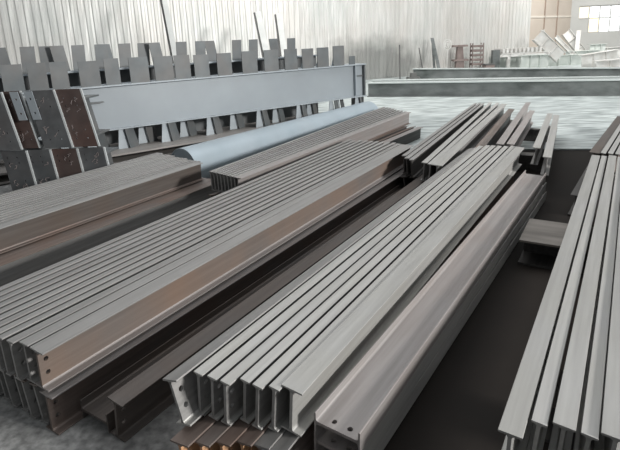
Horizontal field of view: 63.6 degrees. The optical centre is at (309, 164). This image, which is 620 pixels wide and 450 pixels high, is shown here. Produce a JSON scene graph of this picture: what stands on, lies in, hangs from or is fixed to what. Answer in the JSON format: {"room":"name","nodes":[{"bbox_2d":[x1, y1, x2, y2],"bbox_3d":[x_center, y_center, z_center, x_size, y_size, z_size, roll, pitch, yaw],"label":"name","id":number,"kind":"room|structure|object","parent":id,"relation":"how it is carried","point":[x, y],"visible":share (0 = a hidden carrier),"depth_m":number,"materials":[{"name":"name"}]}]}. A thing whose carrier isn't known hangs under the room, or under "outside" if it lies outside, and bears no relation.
{"room":"metal workshop","nodes":[
{"label":"metal workshop","id":0,"kind":"room"},
{"bbox_2d":[0,139,351,291],"bbox_3d":[-0.668,0.307,4.595,0.052,0.201,4.750,6,16,30],"label":"steel section","id":1,"kind":"object","parent":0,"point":[18,281],"visible":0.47,"depth_m":3.70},
{"bbox_2d":[0,0,531,79],"bbox_3d":[-1.394,-6.313,18.109,26.220,7.000,0.124,-9,15,-24],"label":"wall","id":2,"kind":"structure","parent":0,"point":[371,31],"depth_m":18.75,"materials":[{"name":"metal"}]},
{"bbox_2d":[0,150,615,449],"bbox_3d":[4.776,-5.056,26.621,70.000,0.100,66.000,-3,14,0],"label":"floor","id":3,"kind":"structure","parent":0,"point":[461,406],"depth_m":2.50,"materials":[{"name":"concrete"}]},
{"bbox_2d":[0,371,17,399],"bbox_3d":[-0.381,0.578,4.333,0.100,0.208,4.450,6,16,31],"label":"steel section","id":4,"kind":"object","parent":3,"relation":"on","point":[2,380],"visible":0.12,"depth_m":2.52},
{"bbox_2d":[0,141,378,320],"bbox_3d":[-0.369,0.340,4.410,0.052,0.201,4.750,6,16,31],"label":"steel section","id":5,"kind":"object","parent":4,"relation":"on","point":[27,305],"visible":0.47,"depth_m":3.34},
{"bbox_2d":[0,142,383,327],"bbox_3d":[-0.311,0.347,4.371,0.052,0.201,4.750,6,16,31],"label":"steel section","id":6,"kind":"object","parent":4,"relation":"on","point":[59,296],"visible":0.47,"depth_m":3.27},
{"bbox_2d":[3,371,21,406],"bbox_3d":[-0.315,0.588,4.282,0.100,0.208,4.450,6,16,31],"label":"steel section","id":7,"kind":"object","parent":3,"relation":"on","point":[14,395],"visible":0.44,"depth_m":2.47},
{"bbox_2d":[0,142,389,371],"bbox_3d":[-0.251,0.353,4.335,0.052,0.201,4.750,6,16,31],"label":"steel section","id":8,"kind":"object","parent":7,"relation":"on","point":[78,293],"visible":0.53,"depth_m":3.14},
{"bbox_2d":[1,150,36,190],"bbox_3d":[-3.570,0.040,6.392,0.387,0.545,0.456,-2,14,4],"label":"block","id":9,"kind":"object","parent":3,"relation":"on","point":[18,165],"visible":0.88,"depth_m":6.17,"materials":[{"name":"grey metal"}]},
{"bbox_2d":[0,92,22,149],"bbox_3d":[-3.736,-0.573,6.218,0.483,0.700,0.456,-2,14,4],"label":"block","id":10,"kind":"object","parent":9,"relation":"on","point":[9,138],"visible":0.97,"depth_m":6.03,"materials":[{"name":"grey metal"}]},
{"bbox_2d":[13,374,36,411],"bbox_3d":[-0.239,0.593,4.247,0.100,0.208,4.450,6,16,31],"label":"steel section","id":11,"kind":"object","parent":3,"relation":"on","point":[25,407],"visible":0.16,"depth_m":2.43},
{"bbox_2d":[0,142,394,375],"bbox_3d":[-0.192,0.359,4.299,0.052,0.201,4.750,6,16,31],"label":"steel section","id":12,"kind":"object","parent":11,"relation":"on","point":[6,352],"visible":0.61,"depth_m":2.92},
{"bbox_2d":[19,378,46,418],"bbox_3d":[-0.174,0.603,4.197,0.100,0.208,4.450,6,16,31],"label":"steel section","id":13,"kind":"object","parent":3,"relation":"on","point":[29,393],"visible":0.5,"depth_m":2.38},
{"bbox_2d":[6,144,399,380],"bbox_3d":[-0.138,0.371,4.243,0.063,0.202,4.700,6,16,31],"label":"steel section","id":14,"kind":"object","parent":13,"relation":"on","point":[22,373],"visible":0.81,"depth_m":2.82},
{"bbox_2d":[28,149,58,183],"bbox_3d":[-3.281,0.026,6.392,0.387,0.545,0.456,-2,14,4],"label":"block","id":15,"kind":"object","parent":3,"relation":"on","point":[42,161],"visible":0.62,"depth_m":6.16,"materials":[{"name":"grey metal"}]},
{"bbox_2d":[3,91,40,148],"bbox_3d":[-3.487,-0.597,6.271,0.363,0.700,0.456,-2,14,4],"label":"block","id":16,"kind":"object","parent":15,"relation":"on","point":[29,128],"visible":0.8,"depth_m":6.08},
{"bbox_2d":[30,90,73,147],"bbox_3d":[-3.117,-0.601,6.218,0.483,0.700,0.456,-2,14,4],"label":"block","id":17,"kind":"object","parent":15,"relation":"on","point":[53,126],"visible":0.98,"depth_m":6.01,"materials":[{"name":"grey metal"}]},
{"bbox_2d":[51,148,86,178],"bbox_3d":[-2.951,0.011,6.392,0.387,0.545,0.456,-2,14,4],"label":"block","id":18,"kind":"object","parent":3,"relation":"on","point":[68,161],"visible":0.52,"depth_m":6.15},
{"bbox_2d":[55,88,109,146],"bbox_3d":[-2.797,-0.615,6.218,0.483,0.700,0.456,-2,14,4],"label":"block","id":19,"kind":"object","parent":18,"relation":"on","point":[76,107],"visible":1,"depth_m":6.01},
{"bbox_2d":[78,147,118,171],"bbox_3d":[-2.621,-0.004,6.392,0.387,0.545,0.456,-2,14,4],"label":"block","id":20,"kind":"object","parent":3,"relation":"on","point":[97,157],"visible":0.61,"depth_m":6.15,"materials":[{"name":"grey metal"}]},
{"bbox_2d":[0,178,210,259],"bbox_3d":[-2.297,0.771,3.915,0.110,0.205,4.500,6,16,31],"label":"steel section","id":21,"kind":"object","parent":3,"relation":"on","point":[69,231],"visible":0.28,"depth_m":4.49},
{"bbox_2d":[0,162,203,253],"bbox_3d":[-2.381,0.571,3.851,0.090,0.204,4.400,6,16,31],"label":"steel section","id":22,"kind":"object","parent":21,"relation":"on","point":[14,234],"visible":1,"depth_m":4.49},
{"bbox_2d":[7,178,207,251],"bbox_3d":[-2.389,0.761,3.970,0.110,0.205,4.500,6,16,31],"label":"steel section","id":23,"kind":"object","parent":3,"relation":"on","point":[202,178],"visible":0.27,"depth_m":4.92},
{"bbox_2d":[0,161,202,224],"bbox_3d":[-2.417,0.560,3.901,0.054,0.201,4.450,6,16,31],"label":"steel section","id":24,"kind":"object","parent":23,"relation":"on","point":[195,161],"visible":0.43,"depth_m":4.55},
{"bbox_2d":[0,181,217,286],"bbox_3d":[-2.205,0.780,3.859,0.110,0.205,4.500,6,16,31],"label":"steel section","id":25,"kind":"object","parent":3,"relation":"on","point":[14,267],"visible":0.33,"depth_m":4.34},
{"bbox_2d":[0,103,317,159],"bbox_3d":[-2.888,-0.734,9.068,7.600,0.690,0.350,-13,17,-35],"label":"girder","id":26,"kind":"object","parent":3,"relation":"on","point":[248,117],"visible":0.02,"depth_m":9.64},
{"bbox_2d":[0,38,316,91],"bbox_3d":[-2.928,-1.605,8.851,7.600,1.107,0.350,-13,17,-35],"label":"steel plate","id":27,"kind":"object","parent":26,"relation":"on","point":[102,51],"visible":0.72,"depth_m":8.50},
{"bbox_2d":[170,410,215,449],"bbox_3d":[0.722,0.647,3.831,0.126,0.212,4.600,6,16,31],"label":"steel section","id":28,"kind":"object","parent":3,"relation":"on","point":[185,439],"visible":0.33,"depth_m":1.98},
{"bbox_2d":[162,147,475,426],"bbox_3d":[0.678,0.426,3.882,0.133,0.214,4.600,6,16,31],"label":"steel section","id":29,"kind":"object","parent":28,"relation":"on","point":[183,376],"visible":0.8,"depth_m":2.33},
{"bbox_2d":[193,146,482,415],"bbox_3d":[0.769,0.404,3.947,0.064,0.203,4.650,6,16,31],"label":"steel section","id":30,"kind":"object","parent":28,"relation":"on","point":[206,368],"visible":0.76,"depth_m":2.55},
{"bbox_2d":[207,145,489,420],"bbox_3d":[0.843,0.402,3.936,0.067,0.203,4.700,6,16,31],"label":"steel section","id":31,"kind":"object","parent":28,"relation":"on","point":[217,388],"visible":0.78,"depth_m":2.47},
{"bbox_2d":[194,416,229,449],"bbox_3d":[0.804,0.645,3.827,0.126,0.212,4.600,6,16,31],"label":"steel section","id":32,"kind":"object","parent":3,"relation":"on","point":[206,441],"visible":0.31,"depth_m":1.97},
{"bbox_2d":[220,145,495,426],"bbox_3d":[0.897,0.406,3.903,0.067,0.203,4.700,6,16,31],"label":"steel section","id":33,"kind":"object","parent":32,"relation":"on","point":[233,386],"visible":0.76,"depth_m":2.39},
{"bbox_2d":[29,170,398,423],"bbox_3d":[-0.096,0.608,4.161,0.100,0.208,4.450,6,16,31],"label":"steel section","id":34,"kind":"object","parent":3,"relation":"on","point":[41,400],"visible":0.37,"depth_m":2.35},
{"bbox_2d":[19,144,403,383],"bbox_3d":[-0.077,0.378,4.202,0.073,0.200,4.650,6,16,31],"label":"steel section","id":35,"kind":"object","parent":34,"relation":"on","point":[30,357],"visible":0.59,"depth_m":2.79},
{"bbox_2d":[208,191,221,196],"bbox_3d":[0.222,-0.093,6.904,0.139,0.216,4.400,7,17,33],"label":"steel section","id":36,"kind":"object","parent":3,"relation":"on","point":[215,193],"visible":0.16,"depth_m":5.15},
{"bbox_2d":[209,107,384,189],"bbox_3d":[0.190,-0.416,7.297,0.045,0.201,5.000,5,16,29],"label":"steel section","id":37,"kind":"object","parent":36,"relation":"on","point":[211,171],"visible":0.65,"depth_m":6.23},
{"bbox_2d":[212,107,387,190],"bbox_3d":[0.231,-0.402,7.233,0.045,0.201,4.950,5,16,29],"label":"steel section","id":38,"kind":"object","parent":36,"relation":"on","point":[214,172],"visible":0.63,"depth_m":6.21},
{"bbox_2d":[215,108,390,191],"bbox_3d":[0.272,-0.388,7.169,0.045,0.201,4.900,5,16,29],"label":"steel section","id":39,"kind":"object","parent":36,"relation":"on","point":[216,173],"visible":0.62,"depth_m":6.17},
{"bbox_2d":[219,108,394,192],"bbox_3d":[0.313,-0.374,7.104,0.045,0.201,4.850,6,16,30],"label":"steel section","id":40,"kind":"object","parent":36,"relation":"on","point":[240,166],"visible":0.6,"depth_m":6.12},
{"bbox_2d":[226,110,399,189],"bbox_3d":[0.383,-0.340,6.955,0.045,0.201,4.700,6,16,30],"label":"steel section","id":41,"kind":"object","parent":36,"relation":"on","point":[301,147],"visible":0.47,"depth_m":6.11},
{"bbox_2d":[39,168,403,434],"bbox_3d":[-0.010,0.628,4.100,0.102,0.201,4.450,7,17,31],"label":"steel section","id":42,"kind":"object","parent":3,"relation":"on","point":[68,395],"visible":0.7,"depth_m":2.93,"materials":[{"name":"metal"}]},
{"bbox_2d":[29,145,413,392],"bbox_3d":[-0.005,0.387,4.156,0.110,0.205,4.650,6,16,31],"label":"steel section","id":43,"kind":"object","parent":42,"relation":"on","point":[76,347],"visible":0.95,"depth_m":2.95,"materials":[{"name":"metal"}]},
{"bbox_2d":[215,418,254,449],"bbox_3d":[0.883,0.641,3.825,0.126,0.212,4.600,6,16,31],"label":"steel section","id":44,"kind":"object","parent":3,"relation":"on","point":[228,440],"visible":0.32,"depth_m":1.97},
{"bbox_2d":[240,146,501,423],"bbox_3d":[0.963,0.406,3.885,0.068,0.204,4.650,6,16,31],"label":"steel section","id":45,"kind":"object","parent":44,"relation":"on","point":[249,391],"visible":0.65,"depth_m":2.47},
{"bbox_2d":[80,182,403,432],"bbox_3d":[0.222,0.640,4.192,0.200,0.100,4.600,6,17,32],"label":"steel section","id":46,"kind":"object","parent":3,"relation":"on","point":[96,404],"visible":0.44,"depth_m":2.90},
{"bbox_2d":[236,419,271,449],"bbox_3d":[0.964,0.639,3.822,0.126,0.212,4.600,6,16,31],"label":"steel section","id":47,"kind":"object","parent":3,"relation":"on","point":[252,434],"visible":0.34,"depth_m":1.95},
{"bbox_2d":[252,146,507,429],"bbox_3d":[1.018,0.411,3.846,0.068,0.204,4.650,6,16,31],"label":"steel section","id":48,"kind":"object","parent":47,"relation":"on","point":[263,409],"visible":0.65,"depth_m":2.39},
{"bbox_2d":[107,174,424,441],"bbox_3d":[0.367,0.603,4.122,0.120,0.209,4.650,6,16,31],"label":"steel section","id":49,"kind":"object","parent":3,"relation":"on","point":[143,398],"visible":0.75,"depth_m":2.54,"materials":[{"name":"metal"}]},
{"bbox_2d":[253,428,285,449],"bbox_3d":[1.034,0.640,3.802,0.126,0.212,4.600,6,16,31],"label":"steel section","id":50,"kind":"object","parent":3,"relation":"on","point":[269,437],"visible":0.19,"depth_m":1.93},
{"bbox_2d":[268,146,514,432],"bbox_3d":[1.085,0.411,3.828,0.068,0.204,4.650,6,16,31],"label":"steel section","id":51,"kind":"object","parent":50,"relation":"on","point":[280,395],"visible":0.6,"depth_m":2.29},
{"bbox_2d":[262,175,513,449],"bbox_3d":[1.073,0.653,3.744,0.126,0.212,4.600,6,16,31],"label":"steel section","id":52,"kind":"object","parent":3,"relation":"on","point":[288,440],"visible":0.14,"depth_m":2.06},
{"bbox_2d":[280,146,523,436],"bbox_3d":[1.148,0.417,3.790,0.113,0.207,4.600,6,17,32],"label":"steel section","id":53,"kind":"object","parent":52,"relation":"on","point":[314,380],"visible":1,"depth_m":2.56,"materials":[{"name":"metal"}]},
{"bbox_2d":[372,126,407,141],"bbox_3d":[0.426,-0.071,6.780,0.139,0.216,4.400,7,17,33],"label":"steel section","id":54,"kind":"object","parent":3,"relation":"on","point":[404,127],"visible":0.13,"depth_m":8.02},
{"bbox_2d":[229,111,402,188],"bbox_3d":[0.424,-0.326,6.891,0.045,0.201,4.650,6,16,31],"label":"steel section","id":55,"kind":"object","parent":54,"relation":"on","point":[330,138],"visible":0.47,"depth_m":6.07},
{"bbox_2d":[235,112,410,185],"bbox_3d":[0.499,-0.298,6.766,0.090,0.204,4.550,6,16,32],"label":"steel section","id":56,"kind":"object","parent":54,"relation":"on","point":[372,132],"visible":0.67,"depth_m":6.58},
{"bbox_2d":[379,127,422,144],"bbox_3d":[0.610,-0.050,6.670,0.107,0.203,4.400,7,17,34],"label":"steel section","id":57,"kind":"object","parent":3,"relation":"on","point":[409,136],"visible":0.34,"depth_m":7.96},
{"bbox_2d":[399,173,413,186],"bbox_3d":[2.107,-0.313,7.448,0.126,0.212,4.600,5,16,27],"label":"steel section","id":58,"kind":"object","parent":3,"relation":"on","point":[406,180],"visible":0.17,"depth_m":5.54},
{"bbox_2d":[402,103,476,172],"bbox_3d":[2.077,-0.534,7.465,0.060,0.202,4.500,5,16,27],"label":"steel section","id":59,"kind":"object","parent":58,"relation":"on","point":[418,145],"visible":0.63,"depth_m":6.50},
{"bbox_2d":[404,103,480,175],"bbox_3d":[2.123,-0.522,7.409,0.060,0.202,4.650,5,16,27],"label":"steel section","id":60,"kind":"object","parent":58,"relation":"on","point":[408,165],"visible":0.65,"depth_m":6.20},
{"bbox_2d":[413,170,422,179],"bbox_3d":[2.215,-0.310,7.417,0.126,0.212,4.600,5,16,27],"label":"steel section","id":61,"kind":"object","parent":3,"relation":"on","point":[421,172],"visible":0.1,"depth_m":5.49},
{"bbox_2d":[409,103,484,177],"bbox_3d":[2.157,-0.504,7.332,0.060,0.202,4.650,5,16,27],"label":"steel section","id":62,"kind":"object","parent":61,"relation":"on","point":[415,161],"visible":0.66,"depth_m":6.17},
{"bbox_2d":[314,191,546,449],"bbox_3d":[1.214,0.747,3.563,0.203,0.093,4.000,7,17,33],"label":"steel section","id":63,"kind":"object","parent":3,"relation":"on","point":[411,399],"visible":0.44,"depth_m":2.73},
{"bbox_2d":[314,182,545,449],"bbox_3d":[1.207,0.652,3.529,0.203,0.093,4.000,7,17,33],"label":"steel section","id":64,"kind":"object","parent":63,"relation":"on","point":[324,437],"visible":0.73,"depth_m":2.38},
{"bbox_2d":[314,170,545,449],"bbox_3d":[1.199,0.557,3.495,0.203,0.093,4.000,7,17,33],"label":"steel section","id":65,"kind":"object","parent":64,"relation":"on","point":[359,403],"visible":1,"depth_m":2.49,"materials":[{"name":"metal"}]},
{"bbox_2d":[517,152,543,172],"bbox_3d":[2.680,-0.061,6.341,0.640,0.215,0.250,6,16,31],"label":"steel beam","id":66,"kind":"structure","parent":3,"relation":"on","point":[525,158],"depth_m":6.19,"materials":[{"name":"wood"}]},
{"bbox_2d":[476,109,514,148],"bbox_3d":[2.768,-0.489,7.405,0.120,0.209,3.500,5,16,27],"label":"steel section","id":67,"kind":"object","parent":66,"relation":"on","point":[492,137],"visible":0.66,"depth_m":7.37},
{"bbox_2d":[496,102,530,149],"bbox_3d":[3.117,-0.602,7.548,0.098,0.205,3.850,5,16,27],"label":"steel section","id":68,"kind":"object","parent":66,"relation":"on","point":[520,116],"visible":0.72,"depth_m":7.06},
{"bbox_2d":[507,110,534,146],"bbox_3d":[2.997,-0.475,7.061,0.098,0.205,2.800,5,16,28],"label":"steel section","id":69,"kind":"object","parent":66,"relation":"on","point":[519,135],"visible":0.83,"depth_m":6.94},
{"bbox_2d":[540,115,558,175],"bbox_3d":[3.124,-0.332,6.465,0.094,0.205,2.950,5,16,27],"label":"steel section","id":70,"kind":"object","parent":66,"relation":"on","point":[547,155],"visible":0.95,"depth_m":5.75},
{"bbox_2d":[518,218,593,274],"bbox_3d":[2.173,0.643,3.654,1.135,0.194,0.500,6,16,31],"label":"steel beam","id":71,"kind":"structure","parent":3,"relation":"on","point":[542,239],"depth_m":3.81,"materials":[{"name":"metal"}]},
{"bbox_2d":[548,155,616,449],"bbox_3d":[1.975,0.482,3.425,0.084,0.204,4.250,6,17,32],"label":"steel section","id":72,"kind":"object","parent":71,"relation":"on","point":[565,418],"visible":1,"depth_m":2.14,"materials":[{"name":"metal"}]},
{"bbox_2d":[573,157,619,449],"bbox_3d":[2.040,0.498,3.401,0.072,0.204,4.250,6,17,32],"label":"steel section","id":73,"kind":"object","parent":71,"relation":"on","point":[589,416],"visible":0.92,"depth_m":2.19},
{"bbox_2d":[594,205,619,449],"bbox_3d":[2.113,0.490,3.370,0.098,0.205,4.250,6,17,32],"label":"steel section","id":74,"kind":"object","parent":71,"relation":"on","point":[609,432],"visible":0.83,"depth_m":1.91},
{"bbox_2d":[545,370,594,449],"bbox_3d":[1.304,1.081,2.059,0.700,0.194,0.250,6,16,31],"label":"steel beam","id":75,"kind":"structure","parent":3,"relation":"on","point":[550,425],"depth_m":2.15,"materials":[{"name":"metal"}]},
{"bbox_2d":[594,159,607,216],"bbox_3d":[3.886,-0.130,6.405,0.110,0.205,4.550,7,17,34],"label":"steel section","id":76,"kind":"object","parent":3,"relation":"on","point":[607,159],"visible":0.05,"depth_m":5.00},
{"bbox_2d":[498,155,599,449],"bbox_3d":[1.820,0.490,3.452,0.085,0.202,4.350,6,17,32],"label":"steel section","id":77,"kind":"object","parent":76,"relation":"on","point":[516,423],"visible":0.93,"depth_m":2.19,"materials":[{"name":"metal"}]},
{"bbox_2d":[527,155,606,449],"bbox_3d":[1.903,0.484,3.453,0.067,0.203,4.250,6,17,32],"label":"steel section","id":78,"kind":"object","parent":76,"relation":"on","point":[544,402],"visible":1,"depth_m":2.17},
{"bbox_2d":[586,116,619,171],"bbox_3d":[3.791,-0.326,6.349,0.114,0.206,2.650,8,17,36],"label":"steel section","id":79,"kind":"object","parent":76,"relation":"on","point":[598,147],"visible":0.62,"depth_m":5.90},
{"bbox_3d":[-0.457,0.573,4.367,0.070,0.200,4.450,-4,11,33],"label":"steel section","id":80,"kind":"object","parent":3,"relation":"on","visible":0},
{"bbox_2d":[0,141,372,314],"bbox_3d":[-0.431,0.334,4.444,0.052,0.201,4.750,6,16,31],"label":"steel section","id":81,"kind":"object","parent":80,"relation":"on","point":[16,304],"visible":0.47,"depth_m":3.40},
{"bbox_3d":[-0.522,0.563,4.418,0.070,0.200,4.450,-4,11,33],"label":"steel section","id":82,"kind":"object","parent":3,"relation":"on","visible":0},
{"bbox_2d":[0,140,367,308],"bbox_3d":[-0.489,0.327,4.485,0.052,0.201,4.750,6,16,31],"label":"steel section","id":83,"kind":"object","parent":82,"relation":"on","point":[116,253],"visible":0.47,"depth_m":3.48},
{"bbox_3d":[-0.598,0.558,4.453,0.070,0.200,4.450,-4,11,33],"label":"steel section","id":84,"kind":"object","parent":3,"relation":"on","visible":0},
{"bbox_2d":[0,140,355,296],"bbox_3d":[-0.620,0.319,4.539,0.052,0.201,4.700,6,16,30],"label":"steel section","id":85,"kind":"object","parent":84,"relation":"on","point":[46,274],"visible":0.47,"depth_m":3.63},
{"bbox_2d":[0,140,362,302],"bbox_3d":[-0.549,0.320,4.521,0.052,0.201,4.750,6,16,30],"label":"steel section","id":86,"kind":"object","parent":84,"relation":"on","point":[87,261],"visible":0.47,"depth_m":3.56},
{"bbox_3d":[2.409,-0.293,7.311,0.100,0.200,4.500,-4,12,29],"label":"steel section","id":87,"kind":"object","parent":3,"relation":"on","visible":0},
{"bbox_2d":[428,103,498,178],"bbox_3d":[2.360,-0.487,7.225,0.072,0.203,4.900,5,16,27],"label":"steel section","id":88,"kind":"object","parent":87,"relation":"on","point":[432,169],"visible":0.48,"depth_m":6.18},
{"bbox_3d":[2.518,-0.290,7.280,0.100,0.200,4.500,-4,12,29],"label":"steel section","id":89,"kind":"object","parent":3,"relation":"on","visible":0},
{"bbox_2d":[432,104,506,172],"bbox_3d":[2.415,-0.462,7.115,0.114,0.206,4.800,5,16,28],"label":"steel section","id":90,"kind":"object","parent":89,"relation":"on","point":[470,140],"visible":0.76,"depth_m":6.62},
{"bbox_3d":[0.324,-0.082,6.842,0.100,0.200,4.400,-7,9,36],"label":"steel section","id":91,"kind":"object","parent":3,"relation":"on","visible":0},
{"bbox_2d":[222,109,396,191],"bbox_3d":[0.342,-0.354,7.019,0.045,0.201,4.750,6,16,30],"label":"steel section","id":92,"kind":"object","parent":91,"relation":"on","point":[256,162],"visible":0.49,"depth_m":6.10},
{"bbox_3d":[-2.481,0.751,4.026,0.100,0.200,4.500,9,18,30],"label":"steel section","id":93,"kind":"object","parent":3,"relation":"on","visible":0},
{"bbox_2d":[0,160,191,219],"bbox_3d":[-2.528,0.548,3.968,0.054,0.201,4.450,6,16,31],"label":"steel section","id":94,"kind":"object","parent":93,"relation":"on","point":[102,187],"visible":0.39,"depth_m":4.65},
{"bbox_2d":[0,160,195,222],"bbox_3d":[-2.473,0.554,3.935,0.054,0.201,4.450,6,16,31],"label":"steel section","id":95,"kind":"object","parent":93,"relation":"on","point":[125,182],"visible":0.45,"depth_m":4.61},
{"bbox_3d":[-2.574,0.742,4.081,0.100,0.200,4.500,9,18,30],"label":"steel section","id":96,"kind":"object","parent":3,"relation":"on","visible":0},
{"bbox_2d":[0,159,186,217],"bbox_3d":[-2.584,0.542,4.002,0.054,0.201,4.450,6,16,31],"label":"steel section","id":97,"kind":"object","parent":96,"relation":"on","point":[92,188],"visible":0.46,"depth_m":4.71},
{"bbox_2d":[0,158,186,214],"bbox_3d":[-2.627,0.531,4.056,0.054,0.201,4.500,6,16,31],"label":"steel section","id":98,"kind":"object","parent":96,"relation":"on","point":[82,189],"visible":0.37,"depth_m":4.78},
{"bbox_3d":[-2.666,0.732,4.137,0.100,0.200,4.500,9,18,30],"label":"steel section","id":99,"kind":"object","parent":3,"relation":"on","visible":0},
{"bbox_2d":[0,158,182,212],"bbox_3d":[-2.683,0.525,4.090,0.054,0.201,4.500,6,16,31],"label":"steel section","id":100,"kind":"object","parent":99,"relation":"on","point":[65,192],"visible":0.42,"depth_m":4.83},
{"bbox_3d":[-2.758,0.722,4.192,0.100,0.200,4.500,9,18,30],"label":"steel section","id":101,"kind":"object","parent":3,"relation":"on","visible":0},
{"bbox_2d":[0,157,174,207],"bbox_3d":[-2.795,0.513,4.157,0.054,0.201,4.500,6,16,31],"label":"steel section","id":102,"kind":"object","parent":101,"relation":"on","point":[27,199],"visible":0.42,"depth_m":4.94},
{"bbox_2d":[0,157,178,210],"bbox_3d":[-2.739,0.519,4.124,0.054,0.201,4.500,6,16,31],"label":"steel section","id":103,"kind":"object","parent":101,"relation":"on","point":[58,192],"visible":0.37,"depth_m":4.89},
{"bbox_3d":[-2.850,0.713,4.248,0.100,0.200,4.500,9,18,30],"label":"steel section","id":104,"kind":"object","parent":3,"relation":"on","visible":0},
{"bbox_2d":[0,155,170,203],"bbox_3d":[-2.893,0.495,4.245,0.054,0.201,4.550,6,16,31],"label":"steel section","id":105,"kind":"object","parent":104,"relation":"on","point":[9,200],"visible":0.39,"depth_m":5.07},
{"bbox_2d":[0,155,174,205],"bbox_3d":[-2.838,0.501,4.212,0.054,0.201,4.550,6,16,31],"label":"steel section","id":106,"kind":"object","parent":104,"relation":"on","point":[2,204],"visible":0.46,"depth_m":5.01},
{"bbox_3d":[-2.942,0.703,4.303,0.100,0.200,4.500,9,18,30],"label":"steel section","id":107,"kind":"object","parent":3,"relation":"on","visible":0},
{"bbox_2d":[0,155,165,201],"bbox_3d":[-2.949,0.490,4.279,0.054,0.201,4.550,6,16,31],"label":"steel section","id":108,"kind":"object","parent":107,"relation":"on","point":[161,155],"visible":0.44,"depth_m":5.13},
{"bbox_3d":[2.312,-0.302,7.364,0.100,0.200,4.550,-4,12,29],"label":"steel section","id":109,"kind":"object","parent":3,"relation":"on","visible":0},
{"bbox_2d":[420,102,492,180],"bbox_3d":[2.288,-0.505,7.311,0.072,0.203,4.900,5,16,27],"label":"steel section","id":110,"kind":"object","parent":109,"relation":"on","point":[487,107],"visible":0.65,"depth_m":6.25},
{"bbox_2d":[318,57,619,149],"bbox_3d":[7.811,-4.338,22.944,44.000,0.020,43.550,-3,14,0],"label":"floor","id":111,"kind":"structure","parent":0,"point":[583,120],"depth_m":10.87,"materials":[{"name":"concrete"}]},
{"bbox_2d":[162,0,175,60],"bbox_3d":[-3.490,-2.917,12.866,0.140,3.165,2.562,-8,15,-20],"label":"pole","id":112,"kind":"object","parent":111,"relation":"on","point":[164,2],"visible":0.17,"depth_m":13.13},
{"bbox_2d":[0,97,363,184],"bbox_3d":[-2.084,-0.561,8.620,8.320,0.460,0.970,-13,17,-35],"label":"girder","id":113,"kind":"object","parent":111,"relation":"on","point":[166,144],"visible":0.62,"depth_m":8.38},
{"bbox_2d":[0,46,366,139],"bbox_3d":[-2.208,-1.315,8.471,8.220,1.085,0.421,-13,17,-35],"label":"girder","id":114,"kind":"object","parent":113,"relation":"on","point":[142,101],"visible":0.94,"depth_m":8.50,"materials":[{"name":"metal"}]},
{"bbox_2d":[171,101,377,178],"bbox_3d":[-0.205,-0.493,8.007,0.480,0.480,4.700,7,17,35],"label":"pipe","id":115,"kind":"object","parent":111,"relation":"on","point":[216,153],"visible":0.48,"depth_m":7.00,"materials":[{"name":"metal"}]},
{"bbox_2d":[367,78,619,96],"bbox_3d":[8.361,-1.912,12.236,14.180,0.410,0.360,3,15,20],"label":"girder","id":116,"kind":"object","parent":111,"relation":"on","point":[602,86],"visible":1,"depth_m":13.38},
{"bbox_2d":[371,76,619,81],"bbox_3d":[7.964,-2.155,13.302,12.852,0.400,0.301,3,15,20],"label":"girder","id":117,"kind":"object","parent":111,"relation":"on","point":[573,77],"visible":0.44,"depth_m":14.11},
{"bbox_2d":[413,67,619,78],"bbox_3d":[8.391,-2.901,16.090,10.841,0.460,0.300,7,17,35],"label":"girder","id":118,"kind":"object","parent":111,"relation":"on","point":[423,73],"visible":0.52,"depth_m":16.99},
{"bbox_2d":[489,47,547,67],"bbox_3d":[9.102,-4.669,22.033,2.720,0.950,0.620,-6,14,-12],"label":"framework","id":119,"kind":"object","parent":111,"relation":"on","point":[512,60],"visible":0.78,"depth_m":21.75,"materials":[{"name":"metal"}]},
{"bbox_2d":[517,54,549,67],"bbox_3d":[9.115,-4.184,20.417,1.206,0.620,0.400,-4,14,-10],"label":"fabricated section","id":120,"kind":"object","parent":111,"relation":"on","point":[539,60],"visible":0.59,"depth_m":20.31,"materials":[{"name":"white metal"}]},
{"bbox_2d":[523,128,548,141],"bbox_3d":[3.513,-0.477,7.855,0.530,0.215,0.200,6,16,31],"label":"timber skid","id":121,"kind":"object","parent":111,"relation":"on","point":[533,133],"visible":0.26,"depth_m":7.77,"materials":[{"name":"wood"}]},
{"bbox_2d":[530,113,552,164],"bbox_3d":[3.158,-0.408,6.765,0.094,0.205,2.650,5,16,28],"label":"steel section","id":122,"kind":"object","parent":121,"relation":"on","point":[540,141],"visible":0.97,"depth_m":6.24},
{"bbox_2d":[532,30,565,61],"bbox_3d":[10.689,-5.320,22.389,1.452,1.407,0.300,-2,14,2],"label":"fabricated section","id":123,"kind":"object","parent":111,"relation":"on","point":[543,40],"visible":0.96,"depth_m":22.32,"materials":[{"name":"metal"}]},
{"bbox_2d":[548,54,581,65],"bbox_3d":[11.980,-4.908,23.578,1.764,0.550,0.300,-4,14,-7],"label":"fabricated section","id":124,"kind":"object","parent":111,"relation":"on","point":[572,59],"visible":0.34,"depth_m":23.52,"materials":[{"name":"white metal"}]},
{"bbox_2d":[578,49,618,66],"bbox_3d":[12.333,-4.507,21.365,1.740,0.782,0.300,-5,14,-8],"label":"fabricated section","id":125,"kind":"object","parent":111,"relation":"on","point":[587,60],"visible":0.59,"depth_m":21.27,"materials":[{"name":"metal"}]},
{"bbox_2d":[529,0,571,54],"bbox_3d":[13.105,-9.910,27.815,6.566,8.000,0.200,-14,18,-38],"label":"wall","id":126,"kind":"structure","parent":0,"point":[537,6],"depth_m":28.55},
{"bbox_2d":[569,0,619,49],"bbox_3d":[21.483,-10.820,29.935,11.644,8.000,0.250,-2,14,2],"label":"wall","id":127,"kind":"structure","parent":0,"point":[611,39],"depth_m":30.57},
{"bbox_2d":[578,4,619,32],"bbox_3d":[18.894,-8.947,30.444,5.170,1.620,0.090,-2,14,2],"label":"window","id":128,"kind":"structure","parent":127,"relation":"in","point":[596,18],"depth_m":30.46,"materials":[{"name":"glass"}]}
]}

